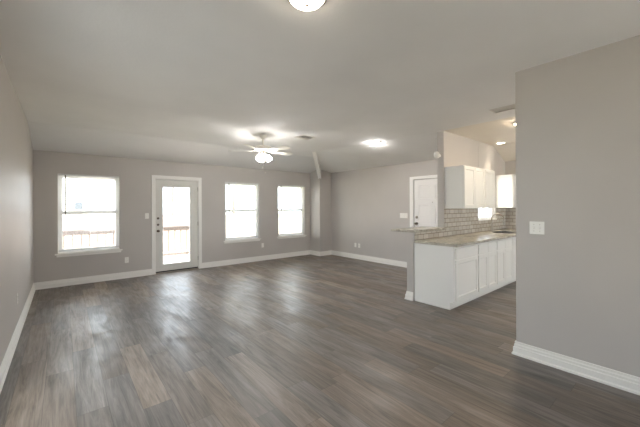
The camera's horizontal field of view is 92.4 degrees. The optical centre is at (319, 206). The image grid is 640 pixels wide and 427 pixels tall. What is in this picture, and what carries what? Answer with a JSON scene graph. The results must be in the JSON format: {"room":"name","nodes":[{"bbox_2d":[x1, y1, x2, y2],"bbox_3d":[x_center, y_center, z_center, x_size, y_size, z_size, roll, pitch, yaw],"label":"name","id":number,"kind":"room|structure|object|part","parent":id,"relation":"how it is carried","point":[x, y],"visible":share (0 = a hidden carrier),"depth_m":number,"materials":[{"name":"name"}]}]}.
{"room":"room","nodes":[
{"label":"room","id":0,"kind":"room"},
{"bbox_2d":[0,56,33,365],"bbox_3d":[-1.747,-0.013,1.351,0.140,2.900,10.594,0,0,-40],"label":"wall","id":1,"kind":"structure","parent":0,"point":[16,149],"depth_m":3.20,"materials":[{"name":"beige paint"}]},
{"bbox_2d":[0,283,35,393],"bbox_3d":[-1.677,1.374,1.405,0.027,0.126,10.314,0,0,-40],"label":"baseboard","id":2,"kind":"structure","parent":1,"relation":"attached to","point":[5,364],"depth_m":3.12,"materials":[{"name":"white wood"}]},
{"bbox_2d":[33,150,309,282],"bbox_3d":[-2.467,-0.010,7.561,6.718,2.900,0.140,0,0,-40],"label":"wall","id":3,"kind":"structure","parent":0,"point":[135,175],"depth_m":6.38,"materials":[{"name":"beige paint"}]},
{"bbox_2d":[55,175,122,256],"bbox_3d":[-4.413,0.152,5.894,1.031,1.524,0.160,0,0,-40],"label":"window","id":4,"kind":"structure","parent":3,"relation":"in","point":[68,253],"depth_m":5.86,"materials":[{"name":"white plastic"}]},
{"bbox_2d":[58,173,118,250],"bbox_3d":[-4.398,0.098,5.879,0.934,1.414,0.048,0,0,-40],"label":"window blind","id":5,"kind":"object","parent":4,"relation":"attached to","point":[65,175],"visible":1,"depth_m":5.84,"materials":[{"name":"white plastic"}]},
{"bbox_3d":[-4.401,0.796,5.886,0.930,0.017,0.026,0,0,-40],"label":"rail","id":6,"kind":"part","parent":5,"relation":"part of","materials":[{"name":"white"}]},
{"bbox_3d":[-4.435,0.444,5.926,0.876,0.745,0.022,0,0,-40],"label":"sash","id":7,"kind":"part","parent":4,"relation":"part of","materials":[{"name":"white plastic"}]},
{"bbox_3d":[-4.455,-0.217,5.946,0.876,0.718,0.022,0,0,-40],"label":"sash","id":8,"kind":"part","parent":4,"relation":"part of","materials":[{"name":"white plastic"}]},
{"bbox_3d":[-4.391,0.857,5.871,1.031,0.036,0.100,0,0,-40],"label":"sill","id":9,"kind":"part","parent":4,"relation":"part of","materials":[{"name":"white ceramic"}]},
{"bbox_2d":[34,269,151,289],"bbox_3d":[-4.277,1.385,5.934,1.845,0.126,0.027,0,0,-40],"label":"baseboard","id":10,"kind":"structure","parent":3,"relation":"attached to","point":[114,276],"depth_m":5.85,"materials":[{"name":"white wood"}]},
{"bbox_2d":[152,175,201,274],"bbox_3d":[-3.209,0.383,6.904,1.046,2.122,0.174,0,0,-40],"label":"door","id":11,"kind":"structure","parent":3,"relation":"in","point":[194,184],"depth_m":6.89,"materials":[{"name":"white wood"}]},
{"bbox_3d":[-3.213,0.408,6.881,0.605,1.724,0.029,0,0,-40],"label":"lite frame","id":12,"kind":"part","parent":11,"relation":"part of","materials":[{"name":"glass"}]},
{"bbox_2d":[223,183,260,243],"bbox_3d":[-2.011,0.142,7.902,1.023,1.524,0.160,0,0,-40],"label":"window","id":13,"kind":"structure","parent":3,"relation":"in","point":[248,238],"depth_m":7.98,"materials":[{"name":"white plastic"}]},
{"bbox_3d":[-2.052,-0.227,7.954,0.868,0.718,0.022,0,0,-40],"label":"sash","id":14,"kind":"part","parent":13,"relation":"part of","materials":[{"name":"white glass"}]},
{"bbox_3d":[-2.033,0.434,7.934,0.868,0.745,0.022,0,0,-40],"label":"sash","id":15,"kind":"part","parent":13,"relation":"part of","materials":[{"name":"white glass"}]},
{"bbox_2d":[225,182,258,238],"bbox_3d":[-1.995,0.087,7.887,0.926,1.414,0.048,0,0,-40],"label":"window blind","id":16,"kind":"object","parent":13,"relation":"attached to","point":[225,182],"visible":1,"depth_m":7.90,"materials":[{"name":"white plastic"}]},
{"bbox_3d":[-1.989,0.847,7.879,1.023,0.036,0.100,0,0,-40],"label":"sill","id":17,"kind":"part","parent":13,"relation":"part of","materials":[{"name":"white ceramic"}]},
{"bbox_2d":[202,250,309,267],"bbox_3d":[-1.526,1.373,8.233,3.237,0.126,0.027,0,0,-40],"label":"baseboard","id":18,"kind":"structure","parent":3,"relation":"attached to","point":[307,252],"depth_m":8.04,"materials":[{"name":"white wood"}]},
{"bbox_2d":[277,186,306,238],"bbox_3d":[-0.842,0.137,8.879,1.009,1.524,0.160,0,0,-40],"label":"window","id":19,"kind":"structure","parent":3,"relation":"in","point":[289,235],"depth_m":8.97,"materials":[{"name":"white plastic"}]},
{"bbox_3d":[-0.863,0.429,8.911,0.854,0.745,0.022,0,0,-40],"label":"sash","id":20,"kind":"part","parent":19,"relation":"part of","materials":[{"name":"white plastic"}]},
{"bbox_3d":[-0.883,-0.232,8.931,0.854,0.718,0.022,0,0,-40],"label":"sash","id":21,"kind":"part","parent":19,"relation":"part of","materials":[{"name":"white glass"}]},
{"bbox_2d":[278,185,303,234],"bbox_3d":[-0.826,0.083,8.864,0.912,1.414,0.048,0,0,-40],"label":"window blind","id":22,"kind":"object","parent":19,"relation":"attached to","point":[281,205],"visible":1,"depth_m":8.80,"materials":[{"name":"white"}]},
{"bbox_3d":[-0.819,0.842,8.856,1.009,0.036,0.100,0,0,-40],"label":"sill","id":23,"kind":"part","parent":19,"relation":"part of","materials":[{"name":"white ceramic"}]},
{"bbox_2d":[0,0,639,172],"bbox_3d":[1.443,-1.203,3.956,8.204,0.386,10.414,0,0,-40],"label":"ceiling","id":24,"kind":"structure","parent":0,"point":[184,81],"depth_m":2.91,"materials":[{"name":"paint"}]},
{"bbox_2d":[243,134,292,168],"bbox_3d":[-0.983,-0.941,5.519,1.127,0.687,1.172,0,0,-40],"label":"ceiling fan","id":25,"kind":"object","parent":24,"relation":"hanging from","point":[262,149],"visible":1,"depth_m":5.44,"materials":[{"name":"white metal"}]},
{"bbox_3d":[-1.068,-0.868,5.403,0.114,0.123,0.105,0,0,-40],"label":"lamp shade","id":26,"kind":"part","parent":25,"relation":"part of","materials":[{"name":"white glass"}]},
{"bbox_3d":[-0.690,-1.001,5.273,0.415,0.030,0.135,0,0,34],"label":"blade","id":27,"kind":"part","parent":25,"relation":"part of","materials":[{"name":"white wood"}]},
{"bbox_3d":[-0.704,-1.000,5.737,0.418,0.030,0.137,0,0,-40],"label":"blade","id":28,"kind":"part","parent":25,"relation":"part of","materials":[{"name":"white wood"}]},
{"bbox_2d":[294,135,315,139],"bbox_3d":[-0.278,-1.280,5.676,0.310,0.016,0.260,0,0,-40],"label":"ceiling vent","id":29,"kind":"object","parent":24,"relation":"in","point":[305,137],"visible":1,"depth_m":5.65,"materials":[{"name":"white metal"}]},
{"bbox_2d":[288,0,325,10],"bbox_3d":[-0.079,-1.248,1.861,0.248,0.081,0.248,0,0,-40],"label":"ceiling lamp","id":30,"kind":"object","parent":24,"relation":"attached to","point":[305,5],"visible":1,"depth_m":1.87,"materials":[{"name":"white glass"}]},
{"bbox_2d":[312,152,320,178],"bbox_3d":[-0.072,-1.075,8.100,0.090,0.510,1.725,0,0,4],"label":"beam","id":31,"kind":"structure","parent":24,"relation":"attached to","point":[317,165],"depth_m":8.01,"materials":[{"name":"white paint"}]},
{"bbox_2d":[369,141,379,145],"bbox_3d":[1.093,-1.258,6.156,0.218,0.072,0.218,0,0,-40],"label":"ceiling lamp","id":32,"kind":"object","parent":24,"relation":"attached to","point":[374,143],"visible":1,"depth_m":6.09,"materials":[{"name":"silver metal"}]},
{"bbox_2d":[489,104,514,112],"bbox_3d":[2.451,-1.291,4.047,0.200,0.016,0.340,0,0,-40],"label":"ceiling vent","id":33,"kind":"object","parent":24,"relation":"in","point":[509,107],"visible":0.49,"depth_m":4.05,"materials":[{"name":"white metal"}]},
{"bbox_2d":[0,254,639,426],"bbox_3d":[1.440,1.484,3.996,8.414,0.120,10.574,0,0,-40],"label":"floor","id":34,"kind":"structure","parent":0,"point":[309,340],"depth_m":2.88,"materials":[{"name":"wood"}]},
{"bbox_2d":[414,243,477,309],"bbox_3d":[1.914,0.985,4.654,0.738,0.875,0.633,0,0,-40],"label":"base cabinet","id":35,"kind":"object","parent":34,"relation":"on","point":[446,277],"visible":0.98,"depth_m":4.41,"materials":[{"name":"white wood"}]},
{"bbox_3d":[1.625,1.412,4.435,0.010,0.022,0.539,0,0,-40],"label":"moulding","id":36,"kind":"part","parent":35,"relation":"part of","materials":[{"name":"white wood"}]},
{"bbox_3d":[1.641,0.986,4.438,0.019,0.875,0.613,0,0,-40],"label":"panel","id":37,"kind":"part","parent":35,"relation":"part of","materials":[{"name":"white wood"}]},
{"bbox_3d":[2.081,1.406,4.482,0.706,0.030,0.013,0,0,-40],"label":"shoe moulding","id":38,"kind":"part","parent":35,"relation":"part of","materials":[{"name":"white wood"}]},
{"bbox_2d":[414,229,515,246],"bbox_3d":[3.039,0.522,5.567,3.656,0.040,0.659,0,0,-40],"label":"countertop","id":39,"kind":"structure","parent":35,"relation":"on","point":[460,240],"depth_m":4.89,"materials":[{"name":"stone"}]},
{"bbox_2d":[491,213,504,230],"bbox_3d":[3.583,0.316,6.208,0.118,0.367,0.246,0,0,-40],"label":"kitchen faucet","id":40,"kind":"object","parent":39,"relation":"on","point":[496,213],"visible":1,"depth_m":6.22,"materials":[{"name":"silver metal"}]},
{"bbox_2d":[492,231,515,232],"bbox_3d":[3.690,0.601,6.098,0.632,0.188,0.362,0,0,-40],"label":"sink","id":41,"kind":"object","parent":39,"relation":"in","point":[498,231],"visible":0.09,"depth_m":6.34,"materials":[{"name":"silver metal"}]},
{"bbox_3d":[2.122,0.647,4.429,0.680,0.148,0.020,0,0,-40],"label":"drawer","id":42,"kind":"part","parent":35,"relation":"part of","materials":[{"name":"white wood"}]},
{"bbox_3d":[2.123,1.018,4.429,0.680,0.557,0.019,0,0,-40],"label":"door","id":43,"kind":"part","parent":35,"relation":"part of","materials":[{"name":"white wood"}]},
{"bbox_2d":[473,240,496,298],"bbox_3d":[2.474,0.983,5.115,0.708,0.874,0.623,0,0,-40],"label":"base cabinet","id":44,"kind":"object","parent":34,"relation":"on","point":[487,253],"visible":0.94,"depth_m":4.86,"materials":[{"name":"white wood"}]},
{"bbox_3d":[2.625,1.404,4.936,0.708,0.030,0.013,0,0,-40],"label":"shoe moulding","id":45,"kind":"part","parent":44,"relation":"part of","materials":[{"name":"white wood"}]},
{"bbox_3d":[2.533,0.645,4.773,0.337,0.148,0.020,0,0,-40],"label":"drawer","id":46,"kind":"part","parent":44,"relation":"part of","materials":[{"name":"white wood"}]},
{"bbox_3d":[2.535,1.016,4.773,0.337,0.557,0.019,0,0,-40],"label":"door","id":47,"kind":"part","parent":44,"relation":"part of","materials":[{"name":"white wood"}]},
{"bbox_3d":[2.798,0.644,4.994,0.337,0.148,0.020,0,0,-40],"label":"drawer","id":48,"kind":"part","parent":44,"relation":"part of","materials":[{"name":"white wood"}]},
{"bbox_3d":[2.800,1.015,4.994,0.337,0.557,0.019,0,0,-40],"label":"door","id":49,"kind":"part","parent":44,"relation":"part of","materials":[{"name":"white wood"}]},
{"bbox_2d":[492,238,512,290],"bbox_3d":[3.021,0.980,5.572,0.713,0.874,0.623,0,0,-40],"label":"base cabinet","id":50,"kind":"object","parent":34,"relation":"on","point":[504,250],"visible":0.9,"depth_m":5.31,"materials":[{"name":"white wood"}]},
{"bbox_3d":[3.172,1.402,5.393,0.713,0.030,0.013,0,0,-40],"label":"shoe moulding","id":51,"kind":"part","parent":50,"relation":"part of","materials":[{"name":"white wood"}]},
{"bbox_3d":[3.079,0.643,5.229,0.340,0.148,0.020,0,0,-40],"label":"drawer","id":52,"kind":"part","parent":50,"relation":"part of","materials":[{"name":"white wood"}]},
{"bbox_3d":[3.081,1.014,5.229,0.340,0.557,0.019,0,0,-40],"label":"door","id":53,"kind":"part","parent":50,"relation":"part of","materials":[{"name":"white wood"}]},
{"bbox_3d":[3.346,0.642,5.452,0.340,0.148,0.020,0,0,-40],"label":"drawer","id":54,"kind":"part","parent":50,"relation":"part of","materials":[{"name":"white wood"}]},
{"bbox_3d":[3.348,1.012,5.452,0.340,0.557,0.019,0,0,-40],"label":"door","id":55,"kind":"part","parent":50,"relation":"part of","materials":[{"name":"white wood"}]},
{"bbox_2d":[508,237,515,283],"bbox_3d":[3.634,0.978,6.085,0.883,0.874,0.623,0,0,-40],"label":"base cabinet","id":56,"kind":"object","parent":34,"relation":"on","point":[513,279],"visible":0.2,"depth_m":5.65,"materials":[{"name":"white wood"}]},
{"bbox_3d":[3.662,1.011,5.715,0.424,0.557,0.019,0,0,-40],"label":"door","id":57,"kind":"part","parent":56,"relation":"part of","materials":[{"name":"white wood"}]},
{"bbox_2d":[310,170,331,251],"bbox_3d":[0.021,0.055,9.251,0.452,2.750,0.456,0,0,-40],"label":"wall","id":58,"kind":"structure","parent":0,"point":[320,189],"depth_m":9.08,"materials":[{"name":"beige paint"}]},
{"bbox_2d":[310,250,319,255],"bbox_3d":[-0.148,1.368,9.087,0.027,0.126,0.484,0,0,-40],"label":"baseboard","id":59,"kind":"structure","parent":58,"relation":"attached to","point":[317,253],"depth_m":9.08,"materials":[{"name":"white wood"}]},
{"bbox_2d":[320,250,331,255],"bbox_3d":[0.171,1.366,9.057,0.479,0.126,0.027,0,0,-40],"label":"baseboard","id":60,"kind":"structure","parent":58,"relation":"attached to","point":[322,253],"depth_m":9.05,"materials":[{"name":"white wood"}]},
{"bbox_2d":[331,159,436,261],"bbox_3d":[1.554,-0.026,7.878,0.140,2.900,4.528,0,0,-40],"label":"wall","id":61,"kind":"structure","parent":0,"point":[366,204],"depth_m":7.96,"materials":[{"name":"beige paint"}]},
{"bbox_2d":[331,250,406,267],"bbox_3d":[1.210,1.362,8.166,0.027,0.126,2.727,0,0,-40],"label":"baseboard","id":62,"kind":"structure","parent":61,"relation":"attached to","point":[338,253],"depth_m":8.01,"materials":[{"name":"white wood"}]},
{"bbox_2d":[400,213,407,217],"bbox_3d":[1.985,0.205,7.240,0.017,0.098,0.194,0,0,-40],"label":"light switch","id":63,"kind":"object","parent":61,"relation":"attached to","point":[402,215],"visible":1,"depth_m":7.23,"materials":[{"name":"white plastic"}]},
{"bbox_2d":[410,175,437,226],"bbox_3d":[2.448,0.365,6.692,0.107,2.110,1.124,0,0,-40],"label":"door","id":64,"kind":"structure","parent":61,"relation":"in","point":[423,193],"depth_m":6.86,"materials":[{"name":"white wood"}]},
{"bbox_2d":[407,131,505,300],"bbox_3d":[2.837,-0.032,5.915,3.800,2.900,0.130,0,0,-40],"label":"wall","id":65,"kind":"structure","parent":0,"point":[454,150],"depth_m":5.55,"materials":[{"name":"beige paint"}]},
{"bbox_2d":[404,291,412,300],"bbox_3d":[1.361,1.361,4.704,0.027,0.126,0.143,0,0,-40],"label":"baseboard","id":66,"kind":"structure","parent":65,"relation":"attached to","point":[409,295],"depth_m":4.70,"materials":[{"name":"white wood"}]},
{"bbox_2d":[391,226,446,232],"bbox_3d":[1.642,0.369,5.062,0.960,0.036,0.435,0,0,-40],"label":"bar","id":67,"kind":"object","parent":65,"relation":"on","point":[422,228],"visible":1,"depth_m":4.90,"materials":[{"name":"stone"}]},
{"bbox_2d":[434,151,440,158],"bbox_3d":[2.010,-0.887,5.266,0.124,0.120,0.096,0,0,-40],"label":"sensor","id":68,"kind":"object","parent":65,"relation":"attached to","point":[436,154],"visible":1,"depth_m":5.22,"materials":[{"name":"white plastic"}]},
{"bbox_2d":[445,165,484,207],"bbox_3d":[2.565,-0.330,5.402,0.821,0.712,0.328,0,0,-40],"label":"upper cabinet","id":69,"kind":"object","parent":65,"relation":"attached to","point":[464,185],"visible":1,"depth_m":5.18,"materials":[{"name":"white wood"}]},
{"bbox_3d":[2.509,-0.330,5.153,0.398,0.688,0.019,0,0,-40],"label":"door","id":70,"kind":"part","parent":69,"relation":"part of","materials":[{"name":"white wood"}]},
{"bbox_3d":[2.820,-0.331,5.413,0.398,0.688,0.019,0,0,-40],"label":"door","id":71,"kind":"part","parent":69,"relation":"part of","materials":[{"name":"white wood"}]},
{"bbox_2d":[478,208,496,220],"bbox_3d":[3.442,-0.184,6.395,0.865,0.918,0.130,0,0,-40],"label":"window","id":72,"kind":"structure","parent":65,"relation":"in","point":[483,217],"depth_m":6.42,"materials":[{"name":"white plastic"}]},
{"bbox_3d":[3.460,0.258,6.376,0.865,0.034,0.080,0,0,-40],"label":"sill","id":73,"kind":"part","parent":72,"relation":"part of","materials":[{"name":"white ceramic"}]},
{"bbox_2d":[485,169,494,207],"bbox_3d":[3.044,-0.332,5.802,0.423,0.712,0.328,0,0,-40],"label":"upper cabinet","id":74,"kind":"object","parent":65,"relation":"attached to","point":[489,174],"visible":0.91,"depth_m":5.68,"materials":[{"name":"white wood"}]},
{"bbox_2d":[496,174,515,207],"bbox_3d":[4.128,-0.331,6.708,0.508,0.702,0.328,0,0,-40],"label":"upper cabinet","id":75,"kind":"object","parent":65,"relation":"attached to","point":[505,184],"visible":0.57,"depth_m":6.53,"materials":[{"name":"white wood"}]},
{"bbox_3d":[4.227,-0.332,6.589,0.490,0.678,0.019,0,0,-40],"label":"door","id":76,"kind":"part","parent":75,"relation":"part of","materials":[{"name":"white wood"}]},
{"bbox_2d":[505,161,515,228],"bbox_3d":[6.134,-0.046,4.816,0.150,2.900,5.805,0,0,-40],"label":"wall","id":77,"kind":"structure","parent":0,"point":[510,212],"depth_m":6.91,"materials":[{"name":"tile"}]},
{"bbox_2d":[512,35,639,394],"bbox_3d":[3.221,-0.034,1.450,0.157,2.900,4.095,0,0,-40],"label":"wall","id":78,"kind":"structure","parent":0,"point":[577,116],"depth_m":2.59,"materials":[{"name":"beige paint"}]},
{"bbox_2d":[530,221,543,234],"bbox_3d":[1.994,0.194,2.825,0.017,0.116,0.116,0,0,-40],"label":"light switch","id":79,"kind":"object","parent":78,"relation":"attached to","point":[535,227],"visible":1,"depth_m":2.83,"materials":[{"name":"white plastic"}]},
{"label":"outside","id":80,"kind":"structure","parent":0,"visible":0},
{"bbox_2d":[163,256,188,263],"bbox_3d":[-5.368,1.523,6.705,6.350,0.040,2.235,0,0,-40],"label":"deck","id":81,"kind":"object","parent":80,"point":[186,258],"depth_m":8.72,"materials":[{"name":"beige"}]},
{"bbox_2d":[63,225,188,255],"bbox_3d":[-5.949,1.030,7.374,6.320,0.950,0.168,0,0,-40],"label":"deck railing","id":82,"kind":"object","parent":81,"relation":"on","point":[105,231],"visible":0.23,"depth_m":7.89,"materials":[{"name":"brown wood"}]},
{"bbox_3d":[-5.966,0.646,7.392,6.320,0.099,0.040,0,0,-40],"label":"rail","id":83,"kind":"part","parent":82,"relation":"part of","materials":[{"name":"grey wood"}]},
{"bbox_3d":[-5.966,0.575,7.392,6.320,0.040,0.120,0,0,-40],"label":"rail","id":84,"kind":"part","parent":82,"relation":"part of","materials":[{"name":"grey wood"}]},
{"bbox_3d":[-5.963,1.365,7.392,6.320,0.080,0.040,0,0,-40],"label":"rail","id":85,"kind":"part","parent":82,"relation":"part of","materials":[{"name":"grey wood"}]},
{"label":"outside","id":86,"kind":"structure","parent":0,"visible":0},
{"bbox_2d":[68,244,188,258],"bbox_3d":[-17.784,2.155,29.090,90.000,0.200,52.536,0,0,-40],"label":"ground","id":87,"kind":"structure","parent":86,"point":[183,255],"depth_m":12.64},
{"bbox_2d":[62,178,114,246],"bbox_3d":[-17.298,-0.932,16.173,13.400,5.970,7.800,0,0,-40],"label":"neighbor house","id":88,"kind":"structure","parent":87,"relation":"on","point":[94,202],"depth_m":15.99,"materials":[{"name":"white"}]},
{"bbox_2d":[171,188,176,215],"bbox_3d":[-8.453,-1.458,17.093,1.880,6.959,1.827,0,0,-13],"label":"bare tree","id":89,"kind":"object","parent":87,"relation":"on","point":[173,196],"visible":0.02,"depth_m":16.69,"materials":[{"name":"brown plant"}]},
{"bbox_2d":[63,213,300,251],"bbox_3d":[-5.001,1.201,15.378,32.039,1.600,0.020,0,0,-40],"label":"fence","id":90,"kind":"object","parent":87,"relation":"on","point":[167,220],"visible":0.14,"depth_m":14.06,"materials":[{"name":"beige wood"}]}
]}

